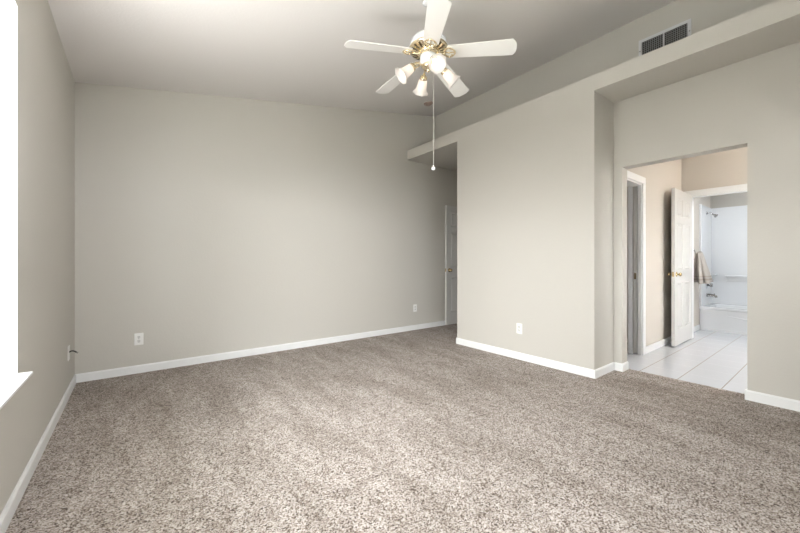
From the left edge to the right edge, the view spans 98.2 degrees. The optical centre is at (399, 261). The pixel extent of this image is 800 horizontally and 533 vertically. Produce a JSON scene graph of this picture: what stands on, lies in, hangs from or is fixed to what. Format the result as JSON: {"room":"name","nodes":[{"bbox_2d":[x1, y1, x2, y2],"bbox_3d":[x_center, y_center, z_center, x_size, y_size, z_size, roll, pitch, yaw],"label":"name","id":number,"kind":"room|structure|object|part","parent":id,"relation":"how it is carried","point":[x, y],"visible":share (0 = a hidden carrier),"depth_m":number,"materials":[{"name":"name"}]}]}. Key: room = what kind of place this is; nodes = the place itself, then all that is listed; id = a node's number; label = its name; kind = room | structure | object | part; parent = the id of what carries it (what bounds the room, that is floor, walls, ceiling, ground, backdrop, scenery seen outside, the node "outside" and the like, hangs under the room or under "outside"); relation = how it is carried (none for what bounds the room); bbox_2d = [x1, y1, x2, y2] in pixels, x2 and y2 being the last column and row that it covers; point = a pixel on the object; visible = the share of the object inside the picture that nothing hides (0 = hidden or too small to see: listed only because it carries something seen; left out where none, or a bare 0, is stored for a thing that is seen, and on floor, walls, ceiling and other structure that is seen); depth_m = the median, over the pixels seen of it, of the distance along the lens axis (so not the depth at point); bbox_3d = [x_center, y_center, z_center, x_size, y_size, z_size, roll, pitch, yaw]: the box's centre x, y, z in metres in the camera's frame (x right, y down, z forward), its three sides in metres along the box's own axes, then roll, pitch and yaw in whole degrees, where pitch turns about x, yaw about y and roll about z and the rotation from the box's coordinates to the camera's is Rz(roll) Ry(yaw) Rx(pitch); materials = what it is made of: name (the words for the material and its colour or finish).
{"room":"empty bedroom","nodes":[
{"label":"empty bedroom","id":0,"kind":"room"},
{"bbox_2d":[0,0,74,514],"bbox_3d":[-1.469,-0.262,1.077,0.170,2.705,5.259,0,0,-38],"label":"wall","id":1,"kind":"structure","parent":0,"point":[46,84],"depth_m":1.96,"materials":[{"name":"grey paint"}]},
{"bbox_2d":[0,0,32,409],"bbox_3d":[-1.321,-0.325,0.926,0.220,1.699,1.578,0,0,-38],"label":"window","id":2,"kind":"structure","parent":1,"relation":"in","point":[11,381],"depth_m":1.57,"materials":[{"name":"white paint"}]},
{"bbox_3d":[-1.321,0.518,0.926,0.220,0.014,1.578,0,0,-38],"label":"sill","id":3,"kind":"part","parent":2,"relation":"part of","materials":[{"name":"white paint"}]},
{"bbox_2d":[0,374,75,532],"bbox_3d":[-1.397,1.051,1.133,0.013,0.078,4.999,0,0,-38],"label":"baseboard","id":4,"kind":"structure","parent":1,"relation":"attached to","point":[6,516],"depth_m":1.75,"materials":[{"name":"white paint"}]},
{"bbox_2d":[68,345,77,360],"bbox_3d":[-2.668,0.742,2.828,0.061,0.116,0.072,0,0,-38],"label":"cable wall plate","id":5,"kind":"object","parent":1,"relation":"attached to","point":[69,351],"visible":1,"depth_m":2.82,"materials":[{"name":"white plastic"}]},
{"bbox_2d":[75,82,456,373],"bbox_3d":[-0.338,-0.680,5.181,6.624,3.541,0.130,0,0,-38],"label":"wall","id":6,"kind":"structure","parent":0,"point":[205,224],"depth_m":3.96,"materials":[{"name":"grey paint"}]},
{"bbox_2d":[134,333,142,344],"bbox_3d":[-2.556,0.758,3.389,0.072,0.116,0.009,0,0,-38],"label":"wall outlet","id":7,"kind":"object","parent":6,"relation":"attached to","point":[138,337],"visible":1,"depth_m":3.38,"materials":[{"name":"white plastic"}]},
{"bbox_2d":[76,321,444,382],"bbox_3d":[-0.774,1.051,4.755,5.414,0.078,0.013,0,0,-38],"label":"baseboard","id":8,"kind":"structure","parent":6,"relation":"attached to","point":[109,373],"depth_m":3.90,"materials":[{"name":"white paint"}]},
{"bbox_2d":[413,304,416,311],"bbox_3d":[0.242,0.742,5.538,0.072,0.116,0.009,0,0,-38],"label":"wall outlet","id":9,"kind":"object","parent":6,"relation":"attached to","point":[414,305],"visible":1,"depth_m":5.53,"materials":[{"name":"white plastic"}]},
{"bbox_2d":[48,0,675,170],"bbox_3d":[1.145,-2.064,3.086,6.823,0.973,5.259,0,0,-38],"label":"ceiling","id":10,"kind":"structure","parent":0,"point":[289,51],"depth_m":3.10,"materials":[{"name":"white paint"}]},
{"bbox_2d":[424,101,432,105],"bbox_3d":[0.414,-2.306,5.060,0.132,0.053,0.132,0,0,-43],"label":"smoke detector","id":11,"kind":"object","parent":10,"relation":"attached to","point":[429,103],"visible":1,"depth_m":5.03,"materials":[{"name":"beige plastic"}]},
{"bbox_2d":[344,0,516,169],"bbox_3d":[0.252,-1.382,2.752,1.266,1.336,1.210,0,0,34],"label":"ceiling fan","id":12,"kind":"object","parent":10,"relation":"hanging from","point":[429,46],"visible":1,"depth_m":2.61,"materials":[{"name":"white wood"}]},
{"bbox_3d":[-0.152,-1.592,2.568,0.514,0.080,0.144,0,0,-18],"label":"blade","id":13,"kind":"part","parent":12,"relation":"part of","materials":[{"name":"white wood"}]},
{"bbox_3d":[-0.024,-1.592,3.025,0.144,0.080,0.514,0,0,-38],"label":"blade","id":14,"kind":"part","parent":12,"relation":"part of","materials":[{"name":"white wood"}]},
{"bbox_3d":[0.028,-1.450,2.675,0.151,0.151,0.126,0,0,-38],"label":"lamp shade","id":15,"kind":"part","parent":12,"relation":"part of","materials":[{"name":"white glass"}]},
{"bbox_3d":[0.124,-1.511,2.684,0.121,0.078,0.062,0,0,-10],"label":"light arm","id":16,"kind":"part","parent":12,"relation":"part of","materials":[{"name":"gold metal"}]},
{"bbox_3d":[0.188,-1.450,2.903,0.126,0.151,0.151,0,0,-38],"label":"lamp shade","id":17,"kind":"part","parent":12,"relation":"part of","materials":[{"name":"white glass"}]},
{"bbox_3d":[0.197,-1.511,2.807,0.062,0.078,0.121,0,0,-10],"label":"light arm","id":18,"kind":"part","parent":12,"relation":"part of","materials":[{"name":"gold metal"}]},
{"bbox_3d":[0.262,-1.145,2.709,0.004,0.810,0.004,0,0,-15],"label":"pull chain","id":19,"kind":"part","parent":12,"relation":"part of","materials":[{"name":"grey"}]},
{"bbox_3d":[0.241,-1.592,2.309,0.144,0.080,0.514,0,0,0],"label":"blade","id":20,"kind":"part","parent":12,"relation":"part of","materials":[{"name":"white wood"}]},
{"bbox_3d":[0.256,-1.450,2.514,0.126,0.151,0.151,0,0,-38],"label":"lamp shade","id":21,"kind":"part","parent":12,"relation":"part of","materials":[{"name":"white glass"}]},
{"bbox_3d":[0.416,-1.450,2.743,0.151,0.151,0.126,0,0,-38],"label":"lamp shade","id":22,"kind":"part","parent":12,"relation":"part of","materials":[{"name":"white glass"}]},
{"bbox_3d":[0.442,-1.592,3.043,0.144,0.080,0.514,0,0,36],"label":"blade","id":23,"kind":"part","parent":12,"relation":"part of","materials":[{"name":"white wood"}]},
{"bbox_3d":[0.608,-1.592,2.603,0.514,0.080,0.144,0,0,18],"label":"blade","id":24,"kind":"part","parent":12,"relation":"part of","materials":[{"name":"white wood"}]},
{"bbox_2d":[5,324,799,532],"bbox_3d":[2.169,1.117,3.576,8.904,0.055,5.729,0,0,-38],"label":"floor","id":25,"kind":"structure","parent":0,"point":[420,430],"depth_m":2.03,"materials":[{"name":"carpet"}]},
{"bbox_2d":[699,303,746,334],"bbox_3d":[5.574,0.906,5.194,0.728,0.375,1.525,0,0,-38],"label":"bathtub","id":26,"kind":"object","parent":25,"relation":"on","point":[727,318],"visible":0.52,"depth_m":5.39,"materials":[{"name":"white ceramic"}]},
{"bbox_2d":[699,204,746,305],"bbox_3d":[5.579,-0.103,5.187,0.728,1.641,1.544,0,0,-38],"label":"shower surround","id":27,"kind":"object","parent":26,"relation":"on","point":[722,238],"visible":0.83,"depth_m":5.79,"materials":[{"name":"white plastic"}]},
{"bbox_3d":[5.119,-0.102,5.795,0.716,1.637,0.019,0,0,-38],"label":"surround panel","id":28,"kind":"part","parent":27,"relation":"part of","materials":[{"name":"white plastic"}]},
{"bbox_2d":[706,293,717,297],"bbox_3d":[5.175,0.560,5.738,0.059,0.080,0.138,0,0,-38],"label":"tub spout","id":29,"kind":"object","parent":27,"relation":"attached to","point":[707,294],"visible":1,"depth_m":5.73,"materials":[{"name":"silver metal"}]},
{"bbox_2d":[725,275,746,281],"bbox_3d":[5.861,0.279,5.326,0.075,0.102,1.265,0,0,-38],"label":"shelf","id":30,"kind":"object","parent":27,"relation":"attached to","point":[728,278],"depth_m":5.72,"materials":[{"name":"white plastic"}]},
{"bbox_2d":[457,90,709,369],"bbox_3d":[3.128,-0.258,5.334,4.639,2.704,1.730,0,0,-38],"label":"wall","id":31,"kind":"structure","parent":0,"point":[535,191],"depth_m":3.75,"materials":[{"name":"grey paint"}]},
{"bbox_2d":[516,323,521,333],"bbox_3d":[1.330,0.746,3.860,0.009,0.116,0.072,0,0,-38],"label":"wall outlet","id":32,"kind":"object","parent":31,"relation":"attached to","point":[518,325],"visible":1,"depth_m":3.86,"materials":[{"name":"white plastic"}]},
{"bbox_2d":[456,338,614,378],"bbox_3d":[1.910,1.051,4.398,1.592,0.078,1.756,0,0,-38],"label":"baseboard","id":33,"kind":"structure","parent":31,"relation":"attached to","point":[603,370],"depth_m":3.63,"materials":[{"name":"white paint"}]},
{"bbox_2d":[614,361,628,371],"bbox_3d":[2.236,1.051,3.493,0.143,0.078,0.077,0,0,-38],"label":"baseboard","id":34,"kind":"object","parent":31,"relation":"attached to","point":[622,367],"visible":1,"depth_m":3.46,"materials":[{"name":"white paint"}]},
{"bbox_2d":[633,186,637,352],"bbox_3d":[3.070,0.095,4.316,0.734,1.966,0.035,0,0,-38],"label":"door","id":35,"kind":"structure","parent":31,"relation":"in","point":[635,189],"depth_m":4.09,"materials":[{"name":"grey paint"}]},
{"bbox_2d":[627,170,645,354],"bbox_3d":[2.532,0.052,3.902,0.820,2.084,0.158,0,0,-38],"label":"door frame","id":36,"kind":"structure","parent":31,"relation":"attached to","point":[635,178],"depth_m":4.06,"materials":[{"name":"white paint"}]},
{"bbox_2d":[646,336,670,353],"bbox_3d":[3.485,1.051,4.545,1.475,0.078,0.013,0,0,-38],"label":"baseboard","id":37,"kind":"structure","parent":31,"relation":"attached to","point":[654,346],"depth_m":4.34,"materials":[{"name":"white paint"}]},
{"bbox_2d":[667,188,691,345],"bbox_3d":[3.809,0.070,4.667,0.830,2.015,0.149,0,0,-38],"label":"door","id":38,"kind":"structure","parent":31,"relation":"in","point":[681,202],"depth_m":4.58,"materials":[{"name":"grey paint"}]},
{"bbox_2d":[694,325,699,331],"bbox_3d":[4.486,1.051,5.314,0.850,0.078,0.013,0,0,-38],"label":"baseboard","id":39,"kind":"structure","parent":31,"relation":"attached to","point":[696,328],"depth_m":5.45,"materials":[{"name":"white paint"}]},
{"bbox_3d":[4.437,-0.116,5.255,0.159,0.181,0.047,0,0,-38],"label":"towel ring","id":40,"kind":"object","parent":31,"relation":"attached to","visible":0},
{"bbox_2d":[694,251,712,283],"bbox_3d":[4.541,0.084,5.192,0.575,0.482,0.204,0,0,-38],"label":"hand towel","id":41,"kind":"object","parent":40,"relation":"hanging from","point":[702,275],"visible":0.98,"depth_m":5.11,"materials":[{"name":"beige fabric"}]},
{"bbox_2d":[435,0,775,138],"bbox_3d":[2.152,-2.089,3.859,0.120,0.680,4.999,0,0,-38],"label":"wall","id":42,"kind":"structure","parent":0,"point":[621,45],"depth_m":3.81,"materials":[{"name":"grey paint"}]},
{"bbox_2d":[639,18,690,55],"bbox_3d":[2.506,-2.099,3.290,0.012,0.198,0.410,0,0,-38],"label":"air vent","id":43,"kind":"object","parent":42,"relation":"in","point":[682,30],"visible":0.73,"depth_m":3.28,"materials":[{"name":"grey metal"}]},
{"bbox_2d":[627,187,627,341],"bbox_3d":[2.818,-0.160,5.114,0.100,2.500,1.442,0,0,-38],"label":"wall","id":44,"kind":"structure","parent":0,"point":[627,187],"depth_m":4.69,"materials":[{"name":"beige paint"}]},
{"bbox_2d":[614,42,799,400],"bbox_3d":[2.843,-0.256,2.713,0.130,2.692,2.339,0,0,-38],"label":"wall","id":45,"kind":"structure","parent":0,"point":[753,103],"depth_m":2.70,"materials":[{"name":"grey paint"}]},
{"bbox_2d":[407,0,799,166],"bbox_3d":[1.919,-1.675,3.681,0.706,0.148,4.999,0,0,-38],"label":"plant shelf","id":46,"kind":"object","parent":45,"relation":"on","point":[774,25],"visible":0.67,"depth_m":2.87,"materials":[{"name":"grey paint"}]},
{"bbox_2d":[745,389,799,411],"bbox_3d":[3.166,1.051,2.281,0.143,0.078,1.260,0,0,-38],"label":"baseboard","id":47,"kind":"structure","parent":45,"relation":"attached to","point":[791,404],"depth_m":2.62,"materials":[{"name":"white paint"}]},
{"bbox_2d":[682,147,746,191],"bbox_3d":[4.939,-0.258,3.944,0.100,2.704,2.737,0,0,-38],"label":"wall","id":48,"kind":"structure","parent":0,"point":[724,168],"depth_m":4.71,"materials":[{"name":"beige paint"}]},
{"bbox_2d":[685,184,746,338],"bbox_3d":[4.406,0.044,4.628,0.115,2.099,0.960,0,0,-38],"label":"door frame","id":49,"kind":"structure","parent":48,"relation":"attached to","point":[741,188],"depth_m":4.82,"materials":[{"name":"white paint"}]},
{"bbox_2d":[710,192,746,305],"bbox_3d":[5.952,-0.258,5.384,0.100,2.704,1.687,0,0,-38],"label":"wall","id":50,"kind":"structure","parent":0,"point":[736,199],"depth_m":5.84,"materials":[{"name":"grey paint"}]},
{"bbox_3d":[2.229,-0.256,6.365,1.310,2.692,1.379,0,0,-38],"label":"wall","id":51,"kind":"structure","parent":0,"visible":0},
{"bbox_2d":[445,205,456,324],"bbox_3d":[1.087,0.060,6.115,0.780,2.030,0.149,0,0,-37],"label":"door","id":52,"kind":"structure","parent":51,"relation":"in","point":[450,211],"depth_m":5.92,"materials":[{"name":"grey paint"}]}
]}

